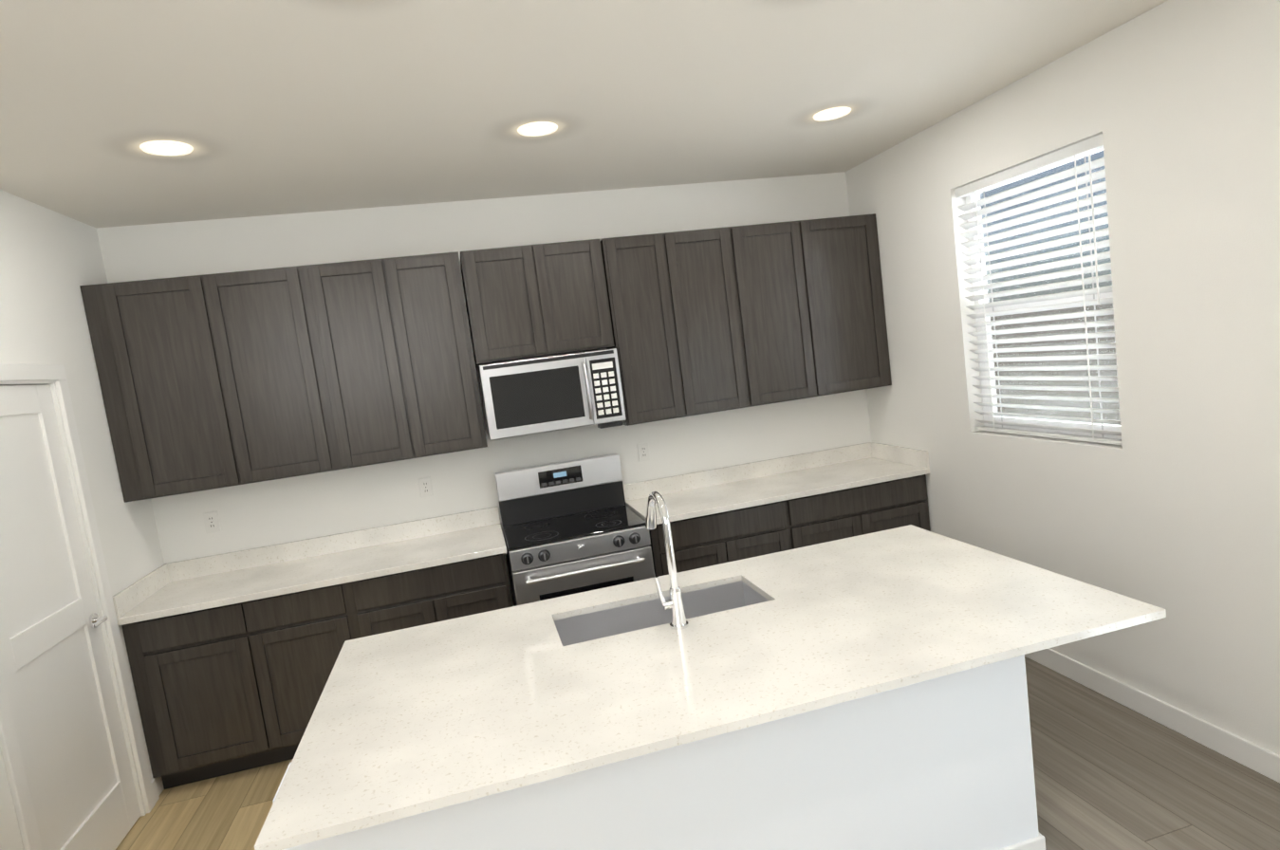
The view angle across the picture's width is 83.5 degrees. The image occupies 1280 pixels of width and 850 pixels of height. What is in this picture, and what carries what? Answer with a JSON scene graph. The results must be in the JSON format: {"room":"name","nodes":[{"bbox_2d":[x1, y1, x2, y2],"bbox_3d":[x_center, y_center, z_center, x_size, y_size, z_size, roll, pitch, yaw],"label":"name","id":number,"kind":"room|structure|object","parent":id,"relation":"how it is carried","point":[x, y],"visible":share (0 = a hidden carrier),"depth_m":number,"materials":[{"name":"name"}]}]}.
{"room":"kitchen","nodes":[
{"label":"kitchen","id":0,"kind":"room"},
{"bbox_2d":[0,189,166,849],"bbox_3d":[-2.541,0.446,3.036,0.150,2.865,1.761,-9,6,-13],"label":"wall","id":1,"kind":"structure","parent":0,"point":[46,254],"depth_m":3.37,"materials":[{"name":"white paint"}]},
{"bbox_2d":[0,384,140,849],"bbox_3d":[-2.373,0.849,2.911,0.091,2.036,0.730,-9,6,-13],"label":"pantry door","id":2,"kind":"structure","parent":1,"relation":"in","point":[61,694],"depth_m":2.95,"materials":[{"name":"white wood"}]},
{"bbox_2d":[0,363,155,849],"bbox_3d":[-2.440,0.820,2.892,0.168,2.130,0.900,-9,6,-13],"label":"door frame","id":3,"kind":"structure","parent":1,"relation":"attached to","point":[11,374],"depth_m":3.23,"materials":[{"name":"white wood"}]},
{"bbox_2d":[98,172,869,606],"bbox_3d":[-0.970,0.104,4.409,5.190,2.865,0.150,-9,6,-13],"label":"wall","id":4,"kind":"structure","parent":0,"point":[270,512],"depth_m":4.28,"materials":[{"name":"white paint"}]},
{"bbox_2d":[79,273,254,502],"bbox_3d":[-2.420,-0.199,3.781,0.608,1.090,0.328,-9,6,-13],"label":"upper cabinet","id":5,"kind":"object","parent":4,"relation":"attached to","point":[213,381],"depth_m":3.63,"materials":[{"name":"black wood"}]},
{"bbox_2d":[203,511,221,533],"bbox_3d":[-2.392,0.542,4.004,0.072,0.115,0.008,-9,6,-13],"label":"electrical outlet","id":6,"kind":"object","parent":4,"relation":"attached to","point":[212,522],"visible":1,"depth_m":4.00,"materials":[{"name":"white plastic"}]},
{"bbox_2d":[216,265,337,482],"bbox_3d":[-1.991,-0.265,3.882,0.540,1.090,0.328,-9,6,-13],"label":"upper cabinet","id":7,"kind":"object","parent":4,"relation":"attached to","point":[268,312],"depth_m":3.75,"materials":[{"name":"black wood"}]},
{"bbox_2d":[303,257,428,469],"bbox_3d":[-1.508,-0.340,3.997,0.464,1.090,0.328,-9,6,-13],"label":"upper cabinet","id":8,"kind":"object","parent":4,"relation":"attached to","point":[359,309],"depth_m":3.85,"materials":[{"name":"black wood"}]},
{"bbox_2d":[418,477,433,498],"bbox_3d":[-1.275,0.371,4.268,0.072,0.115,0.008,-9,6,-13],"label":"electrical outlet","id":9,"kind":"object","parent":4,"relation":"attached to","point":[425,487],"visible":1,"depth_m":4.27,"materials":[{"name":"white plastic"}]},
{"bbox_2d":[398,251,487,456],"bbox_3d":[-1.184,-0.389,4.074,0.459,1.090,0.328,-9,6,-13],"label":"upper cabinet","id":10,"kind":"object","parent":4,"relation":"attached to","point":[433,290],"depth_m":3.94,"materials":[{"name":"black wood"}]},
{"bbox_2d":[460,239,613,364],"bbox_3d":[-0.604,-0.715,4.195,0.790,0.620,0.328,-9,6,-13],"label":"upper cabinet","id":11,"kind":"object","parent":4,"relation":"attached to","point":[531,301],"visible":1,"depth_m":4.04,"materials":[{"name":"black wood"}]},
{"bbox_2d":[478,348,626,440],"bbox_3d":[-0.519,-0.173,4.187,0.776,0.446,0.456,-9,6,-13],"label":"microwave","id":12,"kind":"object","parent":11,"relation":"attached to","point":[543,395],"visible":1,"depth_m":4.01,"materials":[{"name":"silver metal"}]},
{"bbox_2d":[637,442,649,461],"bbox_3d":[0.024,0.171,4.576,0.072,0.115,0.008,-9,6,-13],"label":"electrical outlet","id":13,"kind":"object","parent":4,"relation":"attached to","point":[643,452],"visible":1,"depth_m":4.57,"materials":[{"name":"white plastic"}]},
{"bbox_2d":[600,231,699,426],"bbox_3d":[0.022,-0.575,4.359,0.429,1.090,0.328,-9,6,-13],"label":"upper cabinet","id":14,"kind":"object","parent":4,"relation":"attached to","point":[644,281],"depth_m":4.21,"materials":[{"name":"black wood"}]},
{"bbox_2d":[676,225,763,414],"bbox_3d":[0.369,-0.628,4.442,0.545,1.090,0.328,-9,6,-13],"label":"upper cabinet","id":15,"kind":"object","parent":4,"relation":"attached to","point":[706,321],"depth_m":4.31,"materials":[{"name":"black wood"}]},
{"bbox_2d":[744,219,832,405],"bbox_3d":[0.782,-0.692,4.539,0.589,1.090,0.328,-9,6,-13],"label":"upper cabinet","id":16,"kind":"object","parent":4,"relation":"attached to","point":[783,255],"depth_m":4.41,"materials":[{"name":"black wood"}]},
{"bbox_2d":[813,213,891,393],"bbox_3d":[1.233,-0.761,4.646,0.600,1.090,0.328,-9,6,-13],"label":"upper cabinet","id":17,"kind":"object","parent":4,"relation":"attached to","point":[848,261],"depth_m":4.51,"materials":[{"name":"black wood"}]},
{"bbox_2d":[0,0,1168,228],"bbox_3d":[-0.320,-1.137,0.882,5.500,0.120,7.130,-9,6,-13],"label":"ceiling","id":18,"kind":"structure","parent":0,"point":[275,106],"depth_m":2.67,"materials":[{"name":"white paint"}]},
{"bbox_2d":[138,140,194,155],"bbox_3d":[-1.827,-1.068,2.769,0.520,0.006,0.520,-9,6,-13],"label":"recessed light","id":19,"kind":"object","parent":18,"relation":"in","point":[166,148],"visible":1,"depth_m":2.75,"materials":[{"name":"white"}]},
{"bbox_2d":[516,121,558,136],"bbox_3d":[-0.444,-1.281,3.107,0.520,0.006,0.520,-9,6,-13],"label":"recessed light","id":20,"kind":"object","parent":18,"relation":"in","point":[536,128],"visible":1,"depth_m":3.09,"materials":[{"name":"white"}]},
{"bbox_2d":[812,106,852,120],"bbox_3d":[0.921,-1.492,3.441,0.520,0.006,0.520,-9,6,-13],"label":"recessed light","id":21,"kind":"object","parent":18,"relation":"in","point":[833,113],"visible":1,"depth_m":3.42,"materials":[{"name":"white"}]},
{"bbox_2d":[115,656,1279,849],"bbox_3d":[0.058,1.779,1.176,5.500,0.060,7.130,-9,6,-13],"label":"floor","id":22,"kind":"structure","parent":0,"point":[1110,774],"depth_m":2.83,"materials":[{"name":"brown wood"}]},
{"bbox_2d":[121,599,288,789],"bbox_3d":[-2.199,1.323,3.801,0.593,0.892,0.598,-9,6,-13],"label":"base cabinet","id":23,"kind":"object","parent":22,"relation":"on","point":[226,690],"depth_m":3.52,"materials":[{"name":"black wood"}]},
{"bbox_2d":[111,506,506,625],"bbox_3d":[-1.666,0.721,3.876,1.831,0.139,0.628,-9,6,-13],"label":"countertop","id":24,"kind":"structure","parent":23,"relation":"on","point":[168,589],"depth_m":3.91,"materials":[{"name":"stone"}]},
{"bbox_2d":[258,582,356,760],"bbox_3d":[-1.768,1.257,3.903,0.547,0.892,0.598,-9,6,-13],"label":"base cabinet","id":25,"kind":"object","parent":22,"relation":"on","point":[306,632],"depth_m":3.62,"materials":[{"name":"black wood"}]},
{"bbox_2d":[349,553,512,638],"bbox_3d":[-1.120,1.157,4.056,0.800,0.892,0.598,-9,6,-13],"label":"base cabinet","id":26,"kind":"object","parent":22,"relation":"on","point":[391,602],"depth_m":3.74,"materials":[{"name":"black wood"}]},
{"bbox_2d":[494,453,654,606],"bbox_3d":[-0.353,0.869,4.165,0.766,1.244,0.692,-9,6,-13],"label":"range","id":27,"kind":"object","parent":22,"relation":"on","point":[569,554],"visible":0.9,"depth_m":4.01,"materials":[{"name":"silver metal"}]},
{"bbox_2d":[272,657,1045,849],"bbox_3d":[0.091,1.169,2.578,2.270,0.854,1.009,-9,6,-13],"label":"kitchen island","id":28,"kind":"object","parent":22,"relation":"on","point":[947,763],"depth_m":2.17,"materials":[{"name":"white"}]},
{"bbox_2d":[254,524,1166,849],"bbox_3d":[0.216,0.716,2.494,2.540,0.026,1.270,-9,6,-13],"label":"island countertop","id":29,"kind":"structure","parent":28,"relation":"on","point":[406,723],"depth_m":2.21,"materials":[{"name":"white stone"}]},
{"bbox_2d":[645,491,688,630],"bbox_3d":[0.066,0.472,2.608,0.099,0.470,0.292,-9,6,-13],"label":"faucet","id":30,"kind":"object","parent":29,"relation":"on","point":[674,603],"visible":1,"depth_m":2.50,"materials":[{"name":"silver metal"}]},
{"bbox_2d":[649,498,804,576],"bbox_3d":[0.476,0.912,4.435,0.898,0.892,0.598,-9,6,-13],"label":"base cabinet","id":31,"kind":"object","parent":22,"relation":"on","point":[705,541],"depth_m":4.12,"materials":[{"name":"black wood"}]},
{"bbox_2d":[623,442,929,524],"bbox_3d":[0.829,0.338,4.467,1.786,0.139,0.628,-9,6,-13],"label":"countertop","id":32,"kind":"structure","parent":31,"relation":"on","point":[722,490],"depth_m":4.56,"materials":[{"name":"stone"}]},
{"bbox_2d":[800,474,930,546],"bbox_3d":[1.262,0.791,4.621,1.015,0.892,0.598,-9,6,-13],"label":"base cabinet","id":33,"kind":"object","parent":22,"relation":"on","point":[883,506],"depth_m":4.32,"materials":[{"name":"black wood"}]},
{"bbox_2d":[842,0,1279,755],"bbox_3d":[2.445,-0.060,1.640,0.150,2.865,7.130,-9,6,-13],"label":"wall","id":34,"kind":"structure","parent":0,"point":[1170,504],"depth_m":2.87,"materials":[{"name":"white paint"}]},
{"bbox_2d":[954,133,1121,445],"bbox_3d":[1.933,-0.590,3.464,0.138,1.316,0.936,-9,6,-13],"label":"window blind","id":35,"kind":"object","parent":34,"relation":"in","point":[1101,430],"depth_m":3.42,"materials":[{"name":"white plastic"}]},
{"bbox_2d":[1024,648,1279,783],"bbox_3d":[2.188,1.215,3.195,0.014,0.105,2.695,-9,6,-13],"label":"baseboard","id":36,"kind":"structure","parent":34,"relation":"attached to","point":[1256,758],"depth_m":3.02,"materials":[{"name":"white wood"}]},
{"label":"outside","id":37,"kind":"structure","parent":0,"visible":0},
{"bbox_2d":[989,303,1120,425],"bbox_3d":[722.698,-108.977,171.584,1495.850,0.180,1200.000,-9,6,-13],"label":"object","id":38,"kind":"structure","parent":37,"point":[1058,363],"depth_m":21.03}
]}

